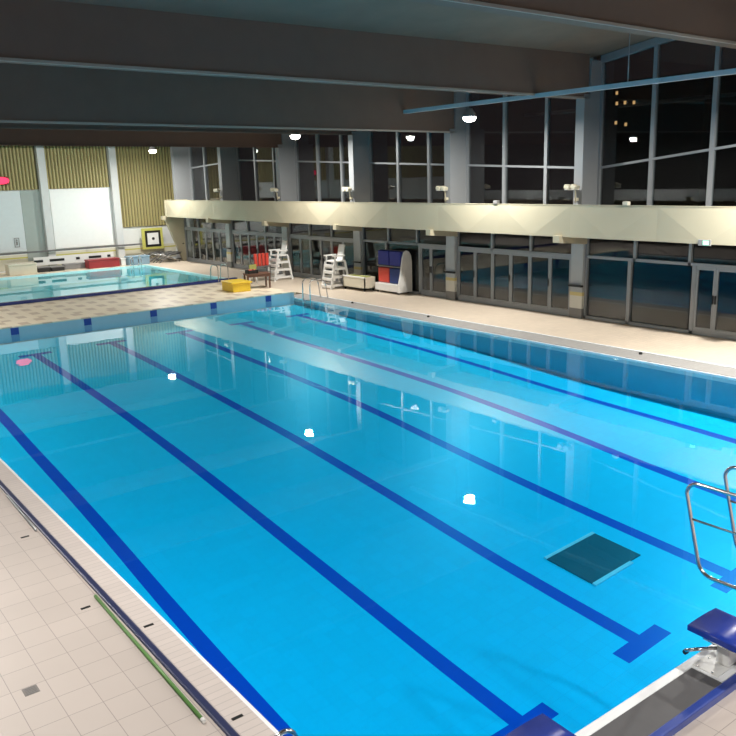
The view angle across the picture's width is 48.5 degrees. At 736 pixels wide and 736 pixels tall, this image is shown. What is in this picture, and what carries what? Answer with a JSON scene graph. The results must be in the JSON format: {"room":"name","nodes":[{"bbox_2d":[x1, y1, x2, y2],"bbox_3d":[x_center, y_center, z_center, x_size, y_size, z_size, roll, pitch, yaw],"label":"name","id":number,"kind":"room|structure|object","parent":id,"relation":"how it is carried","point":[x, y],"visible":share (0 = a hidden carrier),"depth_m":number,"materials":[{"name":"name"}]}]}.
{"room":"indoor swimming pool","nodes":[
{"label":"indoor swimming pool","id":0,"kind":"room"},
{"bbox_2d":[0,187,195,272],"bbox_3d":[-22.765,-9.799,44.807,28.100,9.600,0.300,-11,16,-36],"label":"wall","id":1,"kind":"structure","parent":0,"point":[132,235],"depth_m":51.34,"materials":[{"name":"white paint"}]},
{"bbox_2d":[0,146,38,190],"bbox_3d":[-20.526,-11.492,45.914,3.580,2.940,0.130,-11,16,-36],"label":"panel","id":2,"kind":"object","parent":1,"relation":"attached to","point":[18,163],"visible":0.69,"depth_m":46.43,"materials":[{"name":"wood"}]},
{"bbox_2d":[0,188,113,260],"bbox_3d":[-18.887,-8.394,47.873,7.800,4.040,0.090,-11,16,-36],"label":"wall panel","id":3,"kind":"object","parent":1,"relation":"attached to","point":[81,217],"visible":0.91,"depth_m":48.16,"materials":[{"name":"grey paint"}]},
{"bbox_2d":[0,243,141,255],"bbox_3d":[-23.262,-5.986,44.652,24.900,0.100,0.600,-11,16,-36],"label":"wall rail","id":4,"kind":"object","parent":1,"relation":"attached to","point":[137,243],"visible":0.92,"depth_m":48.41,"materials":[{"name":"grey metal"}]},
{"bbox_2d":[44,146,109,188],"bbox_3d":[-17.265,-12.152,48.311,3.740,2.940,0.130,-11,16,-36],"label":"panel","id":5,"kind":"object","parent":1,"relation":"attached to","point":[66,166],"visible":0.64,"depth_m":48.32,"materials":[{"name":"wood"}]},
{"bbox_2d":[34,146,124,265],"bbox_3d":[-20.240,-9.252,46.425,12.470,7.550,0.420,-11,16,-36],"label":"trim","id":6,"kind":"structure","parent":1,"relation":"attached to","point":[39,150],"depth_m":48.12,"materials":[{"name":"paint"}]},
{"bbox_2d":[0,243,175,270],"bbox_3d":[-22.979,-5.572,45.322,26.400,0.850,0.035,-11,16,-36],"label":"baseboard","id":7,"kind":"structure","parent":1,"relation":"attached to","point":[131,250],"depth_m":49.93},
{"bbox_2d":[115,146,173,226],"bbox_3d":[-13.827,-11.643,51.095,3.940,5.400,0.130,-11,16,-36],"label":"panel","id":8,"kind":"object","parent":1,"relation":"attached to","point":[145,180],"visible":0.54,"depth_m":50.99,"materials":[{"name":"wood"}]},
{"bbox_2d":[141,227,163,249],"bbox_3d":[-13.536,-8.145,51.303,1.380,1.300,0.095,-11,16,-36],"label":"board","id":9,"kind":"object","parent":1,"relation":"attached to","point":[152,238],"visible":1,"depth_m":51.26,"materials":[{"name":"yellow plastic"}]},
{"bbox_2d":[0,265,223,305],"bbox_3d":[-17.140,-3.438,39.550,18.250,0.805,11.500,-11,16,-36],"label":"wall","id":10,"kind":"structure","parent":0,"point":[187,272],"depth_m":45.75,"materials":[{"name":"tile"}]},
{"bbox_2d":[0,277,236,305],"bbox_3d":[-13.784,-2.941,34.995,18.300,0.130,0.220,-11,16,-36],"label":"small pool edge","id":11,"kind":"structure","parent":10,"relation":"on","point":[214,280],"depth_m":36.50,"materials":[{"name":"blue tile"}]},
{"bbox_2d":[165,220,188,260],"bbox_3d":[-11.845,-7.988,50.381,1.400,2.800,0.250,-11,16,-36],"label":"wall","id":12,"kind":"structure","parent":0,"point":[176,228],"depth_m":50.33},
{"bbox_2d":[184,218,225,265],"bbox_3d":[-9.604,-7.652,48.452,0.120,2.900,5.600,-11,16,-36],"label":"window","id":13,"kind":"structure","parent":12,"relation":"in","point":[212,224],"depth_m":48.94,"materials":[{"name":"grey metal"}]},
{"bbox_2d":[198,229,206,261],"bbox_3d":[-9.897,-7.329,48.875,0.105,1.895,0.897,-11,16,-36],"label":"door","id":14,"kind":"structure","parent":13,"relation":"attached to","point":[199,230],"depth_m":49.05,"materials":[{"name":"grey metal"}]},
{"bbox_2d":[205,230,213,262],"bbox_3d":[-9.330,-7.183,48.182,0.060,1.895,0.897,-11,16,-36],"label":"door","id":15,"kind":"structure","parent":13,"relation":"attached to","point":[206,231],"depth_m":48.32,"materials":[{"name":"grey metal"}]},
{"bbox_2d":[212,230,220,263],"bbox_3d":[-8.798,-7.030,47.463,0.105,1.895,0.897,-11,16,-36],"label":"door","id":16,"kind":"structure","parent":13,"relation":"attached to","point":[218,262],"depth_m":47.62,"materials":[{"name":"grey metal"}]},
{"bbox_2d":[170,147,195,243],"bbox_3d":[-11.371,-10.704,50.289,1.261,8.100,0.650,-11,16,-36],"label":"pillar","id":17,"kind":"structure","parent":0,"point":[180,165],"depth_m":49.69,"materials":[{"name":"grey paint"}]},
{"bbox_2d":[217,147,242,267],"bbox_3d":[-7.699,-9.692,45.525,1.203,8.100,0.650,-11,16,-36],"label":"pillar","id":18,"kind":"structure","parent":0,"point":[227,161],"depth_m":45.03,"materials":[{"name":"grey paint"}]},
{"bbox_2d":[206,218,230,222],"bbox_3d":[-8.259,-8.148,45.237,1.460,0.360,0.250,-11,16,-36],"label":"bracket","id":19,"kind":"object","parent":18,"relation":"attached to","point":[208,220],"visible":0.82,"depth_m":45.02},
{"bbox_2d":[275,134,300,275],"bbox_3d":[-4.027,-8.679,40.760,1.145,8.100,0.650,-11,16,-36],"label":"pillar","id":20,"kind":"structure","parent":0,"point":[284,155],"depth_m":40.22,"materials":[{"name":"grey paint"}]},
{"bbox_2d":[262,221,288,226],"bbox_3d":[-4.564,-7.141,40.489,1.460,0.360,0.250,-11,16,-36],"label":"bracket","id":21,"kind":"object","parent":20,"relation":"attached to","point":[264,223],"visible":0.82,"depth_m":40.30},
{"bbox_2d":[54,0,654,58],"bbox_3d":[-6.361,-9.141,21.995,27.300,1.180,55.900,-11,16,-36],"label":"ceiling","id":22,"kind":"structure","parent":0,"point":[395,17],"depth_m":19.45,"materials":[{"name":"concrete"}]},
{"bbox_2d":[0,128,281,147],"bbox_3d":[-14.601,-9.912,32.186,25.760,2.470,0.500,-11,16,-36],"label":"ceiling beam","id":23,"kind":"structure","parent":22,"relation":"attached to","point":[8,136],"depth_m":35.42,"materials":[{"name":"brown paint"}]},
{"bbox_2d":[0,123,352,134],"bbox_3d":[-10.910,-9.031,27.408,25.760,2.210,0.500,-11,16,-36],"label":"ceiling beam","id":24,"kind":"structure","parent":22,"relation":"attached to","point":[2,125],"depth_m":29.89,"materials":[{"name":"paint"}]},
{"bbox_2d":[0,63,453,132],"bbox_3d":[-7.211,-7.897,22.690,25.760,2.470,0.500,-11,16,-36],"label":"ceiling beam","id":25,"kind":"structure","parent":22,"relation":"attached to","point":[43,94],"depth_m":24.24,"materials":[{"name":"paint"}]},
{"bbox_2d":[0,0,589,98],"bbox_3d":[-3.526,-7.215,17.866,25.760,1.800,0.500,-11,16,-36],"label":"ceiling beam","id":26,"kind":"structure","parent":22,"relation":"attached to","point":[32,32],"depth_m":18.53,"materials":[{"name":"paint"}]},
{"bbox_2d":[403,33,735,113],"bbox_3d":[9.640,-7.690,17.668,0.120,2.140,27.700,-11,16,-36],"label":"rail","id":27,"kind":"object","parent":22,"relation":"hanging from","point":[726,71],"visible":1,"depth_m":22.32,"materials":[{"name":"metal"}]},
{"bbox_2d":[462,106,476,121],"bbox_3d":[3.257,-8.158,26.220,0.460,0.497,0.460,-11,16,-36],"label":"lamp","id":28,"kind":"object","parent":27,"relation":"hanging from","point":[469,115],"visible":1,"depth_m":26.09,"materials":[{"name":"grey plastic"}]},
{"bbox_2d":[405,0,735,48],"bbox_3d":[0.148,-6.932,12.947,25.760,2.110,0.500,-11,16,-36],"label":"ceiling beam","id":29,"kind":"structure","parent":22,"relation":"attached to","point":[708,22],"depth_m":16.86,"materials":[{"name":"paint"}]},
{"bbox_2d":[348,131,373,274],"bbox_3d":[-0.355,-7.667,35.995,1.087,8.100,0.650,-11,16,-36],"label":"pillar","id":30,"kind":"structure","parent":0,"point":[358,142],"depth_m":35.47,"materials":[{"name":"grey paint"}]},
{"bbox_2d":[333,224,361,230],"bbox_3d":[-0.869,-6.133,35.741,1.460,0.360,0.250,-11,16,-36],"label":"bracket","id":31,"kind":"object","parent":30,"relation":"attached to","point":[335,227],"visible":0.77,"depth_m":35.57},
{"bbox_2d":[164,199,735,245],"bbox_3d":[4.307,-5.507,29.636,2.170,1.000,51.970,-11,16,-36],"label":"balcony","id":32,"kind":"object","parent":30,"relation":"attached to","point":[673,224],"visible":1,"depth_m":27.57,"materials":[{"name":"paint"}]},
{"bbox_2d":[188,147,217,199],"bbox_3d":[-9.112,-11.741,47.729,0.170,5.360,5.790,-11,16,-36],"label":"window","id":33,"kind":"structure","parent":32,"relation":"on","point":[204,165],"depth_m":48.80,"materials":[{"name":"grey metal"}]},
{"bbox_2d":[236,147,277,200],"bbox_3d":[-5.463,-10.724,42.947,0.170,5.360,5.790,-11,16,-36],"label":"window","id":34,"kind":"structure","parent":32,"relation":"on","point":[255,160],"depth_m":43.76,"materials":[{"name":"grey metal"}]},
{"bbox_2d":[294,134,348,201],"bbox_3d":[-1.814,-9.707,38.166,0.170,5.360,5.790,-11,16,-36],"label":"window","id":35,"kind":"structure","parent":32,"relation":"on","point":[341,147],"depth_m":38.81,"materials":[{"name":"grey metal"}]},
{"bbox_2d":[368,131,443,202],"bbox_3d":[1.835,-8.690,33.384,0.170,5.360,5.790,-11,16,-36],"label":"window","id":36,"kind":"structure","parent":32,"relation":"on","point":[398,163],"depth_m":34.06,"materials":[{"name":"grey metal"}]},
{"bbox_2d":[466,57,596,203],"bbox_3d":[5.484,-7.673,28.602,0.170,5.360,5.790,-11,16,-36],"label":"window","id":37,"kind":"structure","parent":32,"relation":"on","point":[504,165],"depth_m":29.09,"materials":[{"name":"grey metal"}]},
{"bbox_2d":[698,239,711,245],"bbox_3d":[9.030,-3.360,21.903,0.072,0.170,0.360,-11,16,-36],"label":"exit sign","id":38,"kind":"object","parent":32,"relation":"attached to","point":[701,242],"visible":1,"depth_m":21.88,"materials":[{"name":"grey plastic"}]},
{"bbox_2d":[0,305,735,735],"bbox_3d":[-1.358,1.441,20.233,14.790,1.758,25.000,-11,16,-36],"label":"pool water","id":39,"kind":"structure","parent":0,"point":[354,523],"depth_m":15.57,"materials":[{"name":"liquid"}]},
{"bbox_2d":[544,532,639,585],"bbox_3d":[3.810,3.192,13.764,1.280,0.181,1.070,-11,16,-36],"label":"drain","id":40,"kind":"object","parent":39,"relation":"on","point":[592,557],"visible":1,"depth_m":13.73,"materials":[{"name":"metal"}]},
{"bbox_2d":[0,258,735,735],"bbox_3d":[-6.343,-0.389,23.867,26.100,0.170,55.300,-11,16,-36],"label":"floor","id":41,"kind":"structure","parent":0,"point":[91,679],"depth_m":9.50,"materials":[{"name":"tile"}]},
{"bbox_2d":[4,262,36,275],"bbox_3d":[-19.489,-5.578,45.876,1.540,0.610,0.840,-11,16,-36],"label":"storage chest","id":42,"kind":"object","parent":41,"relation":"on","point":[12,269],"visible":1,"depth_m":45.56,"materials":[{"name":"plastic"}]},
{"bbox_2d":[6,495,36,530],"bbox_3d":[-5.250,2.182,12.351,0.032,0.032,1.700,-11,16,-35],"label":"pole","id":43,"kind":"object","parent":41,"relation":"on","point":[7,496],"visible":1,"depth_m":12.28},
{"bbox_2d":[22,684,39,696],"bbox_3d":[-3.307,3.161,8.007,0.140,0.006,0.140,-11,16,-36],"label":"floor drain","id":44,"kind":"object","parent":41,"relation":"on","point":[32,689],"visible":1,"depth_m":8.00,"materials":[{"name":"grey metal"}]},
{"bbox_2d":[25,686,36,694],"bbox_3d":[-3.304,3.160,8.002,0.100,0.002,0.108,-11,16,-36],"label":"grille","id":45,"kind":"object","parent":44,"relation":"attached to","point":[30,690],"depth_m":8.00,"materials":[{"name":"grey metal"}]},
{"bbox_2d":[33,251,113,265],"bbox_3d":[-17.429,-6.364,48.587,4.700,0.780,0.075,-11,16,-36],"label":"board","id":46,"kind":"object","parent":41,"relation":"on","point":[50,260],"visible":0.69,"depth_m":48.35,"materials":[{"name":"white plastic"}]},
{"bbox_2d":[62,262,84,269],"bbox_3d":[-16.756,-6.143,48.589,2.740,0.310,0.540,-11,16,-36],"label":"bench","id":47,"kind":"object","parent":41,"relation":"on","point":[78,265],"visible":0.39,"depth_m":47.97,"materials":[{"name":"plastic"}]},
{"bbox_2d":[84,257,119,268],"bbox_3d":[-15.759,-6.241,48.445,1.890,0.510,0.740,-11,16,-36],"label":"stack","id":48,"kind":"object","parent":41,"relation":"on","point":[110,261],"visible":1,"depth_m":48.13,"materials":[{"name":"plastic"}]},
{"bbox_2d":[0,480,239,735],"bbox_3d":[-7.766,1.546,15.722,0.090,0.175,26.695,-11,16,-36],"label":"trim","id":49,"kind":"structure","parent":41,"relation":"attached to","point":[228,730],"depth_m":9.02,"materials":[{"name":"tile"}]},
{"bbox_2d":[124,254,149,265],"bbox_3d":[-13.988,-6.552,49.500,1.340,0.530,0.740,-11,16,-36],"label":"box","id":50,"kind":"object","parent":41,"relation":"on","point":[145,259],"visible":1,"depth_m":49.24,"materials":[{"name":"plastic"}]},
{"bbox_2d":[94,594,205,723],"bbox_3d":[-2.378,2.975,8.607,0.040,0.038,2.970,-11,16,-35],"label":"pole","id":51,"kind":"object","parent":41,"relation":"on","point":[202,719],"visible":1,"depth_m":8.35,"materials":[{"name":"paint"}]},
{"bbox_2d":[156,251,181,262],"bbox_3d":[-12.289,-6.839,50.350,1.518,0.617,0.580,-11,16,-36],"label":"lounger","id":52,"kind":"object","parent":41,"relation":"on","point":[167,255],"visible":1,"depth_m":50.31,"materials":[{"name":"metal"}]},
{"bbox_2d":[221,279,251,292],"bbox_3d":[-5.876,-3.680,36.470,0.980,0.440,1.280,-10,15,-31],"label":"storage box","id":53,"kind":"object","parent":41,"relation":"on","point":[233,285],"visible":1,"depth_m":36.06,"materials":[{"name":"plastic"}]},
{"bbox_2d":[231,220,282,273],"bbox_3d":[-5.909,-6.644,43.704,0.120,2.900,5.600,-11,16,-36],"label":"window","id":54,"kind":"structure","parent":41,"relation":"on","point":[247,222],"depth_m":44.19,"materials":[{"name":"grey metal"}]},
{"bbox_2d":[232,232,241,266],"bbox_3d":[-7.300,-6.621,45.538,0.105,1.895,0.897,-11,16,-36],"label":"door","id":55,"kind":"structure","parent":54,"relation":"attached to","point":[233,233],"depth_m":45.70,"materials":[{"name":"grey metal"}]},
{"bbox_2d":[240,232,249,267],"bbox_3d":[-6.733,-6.475,44.846,0.060,1.895,0.897,-11,16,-36],"label":"door","id":56,"kind":"structure","parent":54,"relation":"attached to","point":[243,265],"depth_m":45.01,"materials":[{"name":"grey metal"}]},
{"bbox_2d":[248,233,257,268],"bbox_3d":[-6.202,-6.322,44.127,0.105,1.895,0.897,-11,16,-36],"label":"door","id":57,"kind":"structure","parent":54,"relation":"attached to","point":[249,234],"depth_m":44.28,"materials":[{"name":"grey metal"}]},
{"bbox_2d":[243,271,270,287],"bbox_3d":[-5.041,-3.984,37.133,1.120,0.680,0.680,-7,14,-22],"label":"table","id":58,"kind":"object","parent":41,"relation":"on","point":[259,274],"visible":0.86,"depth_m":36.92,"materials":[{"name":"brown wood"}]},
{"bbox_2d":[267,240,292,280],"bbox_3d":[-4.335,-5.242,39.753,1.092,1.890,0.760,-11,16,-36],"label":"chair","id":59,"kind":"object","parent":41,"relation":"on","point":[283,250],"visible":0.92,"depth_m":39.66,"materials":[{"name":"white plastic"}]},
{"bbox_2d":[288,223,352,282],"bbox_3d":[-2.214,-5.636,38.956,0.120,2.900,5.600,-11,16,-36],"label":"window","id":60,"kind":"structure","parent":41,"relation":"on","point":[309,225],"depth_m":39.44,"materials":[{"name":"grey metal"}]},
{"bbox_2d":[290,236,301,274],"bbox_3d":[-3.605,-5.613,40.791,0.105,1.895,0.897,-11,16,-36],"label":"door","id":61,"kind":"structure","parent":60,"relation":"attached to","point":[291,237],"depth_m":40.92,"materials":[{"name":"grey metal"}]},
{"bbox_2d":[300,237,311,276],"bbox_3d":[-3.038,-5.467,40.098,0.060,1.895,0.897,-11,16,-36],"label":"door","id":62,"kind":"structure","parent":60,"relation":"attached to","point":[301,238],"depth_m":40.25,"materials":[{"name":"grey metal"}]},
{"bbox_2d":[310,238,321,277],"bbox_3d":[-2.507,-5.314,39.379,0.105,1.895,0.897,-11,16,-36],"label":"door","id":63,"kind":"structure","parent":60,"relation":"attached to","point":[311,239],"depth_m":39.54,"materials":[{"name":"grey metal"}]},
{"bbox_2d":[320,238,331,277],"bbox_3d":[-1.940,-5.168,38.687,0.060,1.895,0.897,-11,16,-36],"label":"door","id":64,"kind":"structure","parent":60,"relation":"attached to","point":[321,239],"depth_m":38.85,"materials":[{"name":"grey metal"}]},
{"bbox_2d":[321,244,347,289],"bbox_3d":[-1.454,-4.502,36.243,1.092,1.890,0.760,-11,16,-36],"label":"chair","id":65,"kind":"object","parent":41,"relation":"on","point":[341,247],"visible":0.98,"depth_m":36.15,"materials":[{"name":"white plastic"}]},
{"bbox_2d":[342,274,375,291],"bbox_3d":[-0.394,-3.727,35.587,0.620,0.618,1.640,-11,16,-36],"label":"storage bin","id":66,"kind":"object","parent":41,"relation":"on","point":[350,281],"visible":0.99,"depth_m":35.14,"materials":[{"name":"plastic"}]},
{"bbox_2d":[375,249,411,294],"bbox_3d":[1.036,-4.062,34.252,0.720,1.798,1.660,-11,16,-36],"label":"trolley","id":67,"kind":"object","parent":41,"relation":"on","point":[404,284],"visible":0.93,"depth_m":33.72,"materials":[{"name":"white plastic"}]},
{"bbox_2d":[378,250,388,264],"bbox_3d":[0.672,-4.649,34.397,0.090,0.600,0.720,-11,16,-36],"label":"kickboard","id":68,"kind":"object","parent":67,"relation":"on","point":[383,256],"visible":1,"depth_m":34.36,"materials":[{"name":"blue plastic"}]},
{"bbox_2d":[378,267,389,282],"bbox_3d":[0.693,-3.949,34.561,0.090,0.620,0.720,-11,16,-36],"label":"kickboard","id":69,"kind":"object","parent":67,"relation":"on","point":[384,273],"visible":1,"depth_m":34.49,"materials":[{"name":"red plastic"}]},
{"bbox_2d":[389,251,400,266],"bbox_3d":[1.132,-4.524,33.805,0.090,0.600,0.720,-11,16,-36],"label":"kickboard","id":70,"kind":"object","parent":67,"relation":"on","point":[394,257],"visible":1,"depth_m":33.75,"materials":[{"name":"blue plastic"}]},
{"bbox_2d":[390,268,399,283],"bbox_3d":[1.153,-3.823,33.970,0.090,0.620,0.720,-11,16,-36],"label":"kickboard","id":71,"kind":"object","parent":67,"relation":"on","point":[394,273],"visible":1,"depth_m":33.96,"materials":[{"name":"blue plastic"}]},
{"bbox_2d":[361,227,445,297],"bbox_3d":[1.481,-4.629,34.208,0.120,2.900,5.600,-11,16,-36],"label":"window","id":72,"kind":"structure","parent":41,"relation":"on","point":[364,240],"depth_m":33.91,"materials":[{"name":"grey metal"}]},
{"bbox_2d":[421,246,430,293],"bbox_3d":[2.353,-3.988,33.134,0.105,1.895,0.610,-11,16,-36],"label":"door","id":73,"kind":"structure","parent":72,"relation":"attached to","point":[422,247],"depth_m":33.18,"materials":[{"name":"grey metal"}]},
{"bbox_2d":[431,247,445,295],"bbox_3d":[2.826,-3.859,32.527,0.105,1.895,0.930,-11,16,-36],"label":"door","id":74,"kind":"structure","parent":72,"relation":"attached to","point":[432,248],"depth_m":32.72,"materials":[{"name":"grey metal"}]},
{"bbox_2d":[457,232,571,315],"bbox_3d":[5.176,-3.621,29.460,0.120,2.900,5.600,-11,16,-36],"label":"window","id":75,"kind":"structure","parent":41,"relation":"on","point":[531,242],"depth_m":29.58,"materials":[{"name":"grey metal"}]},
{"bbox_2d":[458,249,474,299],"bbox_3d":[3.785,-3.598,31.295,0.105,1.895,0.897,-11,16,-36],"label":"door","id":76,"kind":"structure","parent":75,"relation":"attached to","point":[459,250],"depth_m":31.45,"materials":[{"name":"grey metal"}]},
{"bbox_2d":[475,250,492,301],"bbox_3d":[4.352,-3.452,30.602,0.060,1.895,0.897,-11,16,-36],"label":"door","id":77,"kind":"structure","parent":75,"relation":"attached to","point":[476,251],"depth_m":30.74,"materials":[{"name":"grey metal"}]},
{"bbox_2d":[492,251,510,304],"bbox_3d":[4.883,-3.298,29.884,0.105,1.895,0.897,-11,16,-36],"label":"door","id":78,"kind":"structure","parent":75,"relation":"attached to","point":[494,300],"depth_m":30.03,"materials":[{"name":"grey metal"}]},
{"bbox_2d":[510,253,529,306],"bbox_3d":[5.450,-3.152,29.191,0.060,1.895,0.897,-11,16,-36],"label":"door","id":79,"kind":"structure","parent":75,"relation":"attached to","point":[512,254],"depth_m":29.29,"materials":[{"name":"grey metal"}]},
{"bbox_2d":[529,254,549,309],"bbox_3d":[5.981,-2.999,28.472,0.105,1.895,0.897,-11,16,-36],"label":"door","id":80,"kind":"structure","parent":75,"relation":"attached to","point":[531,305],"depth_m":28.57,"materials":[{"name":"grey metal"}]},
{"bbox_2d":[549,255,570,312],"bbox_3d":[6.549,-2.853,27.780,0.060,1.895,0.897,-11,16,-36],"label":"door","id":81,"kind":"structure","parent":75,"relation":"attached to","point":[551,308],"depth_m":27.91,"materials":[{"name":"grey metal"}]},
{"bbox_2d":[308,294,735,368],"bbox_3d":[5.263,-0.941,24.692,0.080,0.162,25.695,-11,16,-36],"label":"trim","id":82,"kind":"structure","parent":41,"relation":"attached to","point":[308,294],"depth_m":24.34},
{"bbox_2d":[583,238,735,339],"bbox_3d":[8.871,-2.613,24.713,0.120,2.900,5.600,-11,16,-36],"label":"window","id":83,"kind":"structure","parent":41,"relation":"on","point":[627,321],"depth_m":25.21,"materials":[{"name":"grey metal"}]},
{"bbox_2d":[693,266,716,332],"bbox_3d":[9.743,-1.973,23.639,0.105,1.895,0.610,-11,16,-36],"label":"door","id":84,"kind":"structure","parent":83,"relation":"attached to","point":[699,329],"depth_m":23.68,"materials":[{"name":"grey metal"}]},
{"bbox_2d":[712,268,735,336],"bbox_3d":[10.216,-1.844,23.032,0.105,1.895,0.930,-11,16,-36],"label":"door","id":85,"kind":"structure","parent":83,"relation":"attached to","point":[714,331],"depth_m":23.29,"materials":[{"name":"grey metal"}]},
{"bbox_2d":[0,301,735,419],"bbox_3d":[-1.354,1.571,20.264,15.290,2.279,25.500,-11,16,-36],"label":"wall","id":86,"kind":"structure","parent":0,"point":[718,398],"depth_m":22.67,"materials":[{"name":"tile"}]},
{"bbox_2d":[0,461,275,735],"bbox_3d":[-7.624,1.541,15.831,0.265,0.165,26.695,-11,16,-36],"label":"gutter","id":87,"kind":"object","parent":86,"relation":"on","point":[213,689],"depth_m":9.13,"materials":[{"name":"tile"}]},
{"bbox_2d":[275,728,297,735],"bbox_3d":[-0.560,3.697,7.034,0.342,1.052,0.544,-11,16,-36],"label":"pool ladder","id":88,"kind":"object","parent":87,"relation":"attached to","point":[286,730],"visible":1,"depth_m":7.11,"materials":[{"name":"silver metal"}]},
{"bbox_2d":[0,458,282,735],"bbox_3d":[-7.257,1.588,15.610,0.045,0.155,25.100,-11,16,-36],"label":"trim","id":89,"kind":"structure","parent":86,"relation":"on","point":[153,610],"depth_m":9.29,"materials":[{"name":"tile"}]},
{"bbox_2d":[0,289,293,339],"bbox_3d":[-9.460,-1.875,30.074,15.100,0.400,1.270,-11,16,-36],"label":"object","id":90,"kind":"structure","parent":86,"relation":"on","point":[69,322],"depth_m":30.22,"materials":[{"name":"tile"}]},
{"bbox_2d":[10,296,270,334],"bbox_3d":[-8.961,-1.834,29.673,12.585,0.235,0.011,-11,16,-36],"label":"tiles","id":91,"kind":"structure","parent":90,"relation":"attached to","point":[14,331],"depth_m":30.32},
{"bbox_2d":[294,294,735,377],"bbox_3d":[4.809,-0.888,24.606,0.760,0.165,26.095,-11,16,-36],"label":"gutter","id":92,"kind":"object","parent":86,"relation":"on","point":[726,371],"visible":0.44,"depth_m":23.96,"materials":[{"name":"tile"}]},
{"bbox_2d":[302,278,327,307],"bbox_3d":[-2.166,-2.869,33.465,0.944,1.624,0.588,-11,16,-36],"label":"pool ladder","id":93,"kind":"object","parent":92,"relation":"attached to","point":[303,299],"visible":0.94,"depth_m":33.33,"materials":[{"name":"silver metal"}]},
{"bbox_2d":[294,297,735,384],"bbox_3d":[4.515,-0.806,24.327,0.060,0.150,25.000,-11,16,-36],"label":"trim","id":94,"kind":"structure","parent":86,"relation":"on","point":[705,375],"depth_m":23.48,"materials":[{"name":"tile"}]},
{"bbox_2d":[575,644,716,735],"bbox_3d":[6.216,2.368,10.200,14.895,0.300,0.100,-11,16,-36],"label":"coping","id":95,"kind":"object","parent":86,"relation":"on","point":[679,670],"depth_m":7.41},
{"bbox_2d":[590,668,720,735],"bbox_3d":[6.340,2.404,10.041,14.895,0.295,0.310,-11,16,-36],"label":"grip","id":96,"kind":"object","parent":86,"relation":"on","point":[666,703],"depth_m":7.27,"materials":[{"name":"tile"}]},
{"bbox_2d":[505,713,575,735],"bbox_3d":[1.423,3.087,6.295,0.635,0.363,0.670,-11,16,-36],"label":"starting block","id":97,"kind":"object","parent":96,"relation":"on","point":[541,725],"visible":1,"depth_m":6.47,"materials":[{"name":"blue plastic"}]},
{"bbox_2d":[649,673,735,735],"bbox_3d":[6.460,2.432,9.887,14.895,0.305,0.085,-11,16,-36],"label":"pool end edge","id":98,"kind":"structure","parent":96,"relation":"attached to","point":[724,689],"depth_m":7.23,"materials":[{"name":"blue tile"}]},
{"bbox_2d":[691,665,735,682],"bbox_3d":[3.568,2.817,7.978,0.950,0.016,0.320,-11,16,-36],"label":"trim","id":99,"kind":"structure","parent":86,"relation":"attached to","point":[732,671],"depth_m":7.69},
{"bbox_2d":[682,608,735,676],"bbox_3d":[3.482,2.670,7.810,0.635,0.363,0.670,-11,16,-36],"label":"starting block","id":100,"kind":"object","parent":99,"relation":"on","point":[716,626],"visible":1,"depth_m":7.81,"materials":[{"name":"blue plastic"}]},
{"bbox_2d":[444,92,465,299],"bbox_3d":[3.317,-6.655,31.230,1.029,8.100,0.650,-11,16,-36],"label":"pillar","id":101,"kind":"structure","parent":0,"point":[455,142],"depth_m":30.71,"materials":[{"name":"grey paint"}]},
{"bbox_2d":[426,229,457,236],"bbox_3d":[2.826,-5.125,30.994,1.460,0.360,0.250,-11,16,-36],"label":"bracket","id":102,"kind":"object","parent":101,"relation":"attached to","point":[431,232],"visible":0.77,"depth_m":30.78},
{"bbox_2d":[568,60,601,318],"bbox_3d":[6.989,-5.642,26.466,0.971,8.100,0.650,-11,16,-36],"label":"pillar","id":103,"kind":"structure","parent":0,"point":[587,110],"depth_m":25.91,"materials":[{"name":"grey paint"}]},
{"bbox_2d":[553,235,586,243],"bbox_3d":[6.521,-4.117,26.246,1.460,0.360,0.250,-11,16,-36],"label":"bracket","id":104,"kind":"object","parent":103,"relation":"attached to","point":[556,238],"visible":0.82,"depth_m":26.01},
{"bbox_2d":[564,184,579,202],"bbox_3d":[6.521,-5.560,26.003,0.340,0.582,0.494,-11,16,-36],"label":"floodlight","id":105,"kind":"object","parent":103,"relation":"attached to","point":[574,187],"visible":1,"depth_m":25.92,"materials":[{"name":"white plastic"}]},
{"bbox_2d":[673,690,735,735],"bbox_3d":[10.492,2.899,7.606,19.200,0.250,8.505,-11,16,-36],"label":"floor","id":106,"kind":"structure","parent":0,"point":[720,719],"depth_m":7.14,"materials":[{"name":"tile"}]},
{"bbox_2d":[685,482,735,589],"bbox_3d":[4.146,2.107,8.355,0.044,1.472,2.062,-11,16,-36],"label":"handrail","id":107,"kind":"object","parent":106,"relation":"on","point":[691,519],"visible":1,"depth_m":8.94,"materials":[{"name":"silver metal"}]},
{"bbox_2d":[723,466,735,547],"bbox_3d":[4.766,1.981,8.812,0.044,1.472,2.062,-11,16,-36],"label":"handrail","id":108,"kind":"object","parent":106,"relation":"on","point":[729,501],"visible":1,"depth_m":9.46,"materials":[{"name":"silver metal"}]},
{"bbox_3d":[-17.131,-3.144,39.619,17.850,0.200,11.100,-11,16,-36],"label":"floor","id":109,"kind":"structure","parent":0,"visible":0},
{"bbox_2d":[0,266,215,301],"bbox_3d":[-17.140,-3.431,39.552,18.050,0.690,11.300,-11,16,-36],"label":"pool water","id":110,"kind":"object","parent":109,"relation":"on","point":[44,286],"visible":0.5,"depth_m":41.73,"materials":[{"name":"liquid"}]},
{"label":"outside","id":111,"kind":"structure","parent":0,"visible":0},
{"bbox_2d":[176,229,735,331],"bbox_3d":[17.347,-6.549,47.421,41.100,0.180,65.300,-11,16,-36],"label":"glass doors","id":112,"kind":"structure","parent":111,"point":[661,293],"depth_m":41.14,"materials":[{"name":"glass"}]},
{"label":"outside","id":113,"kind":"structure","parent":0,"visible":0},
{"bbox_2d":[596,37,735,205],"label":"window","id":114,"kind":"structure","parent":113,"point":[684,106],"depth_m":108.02,"materials":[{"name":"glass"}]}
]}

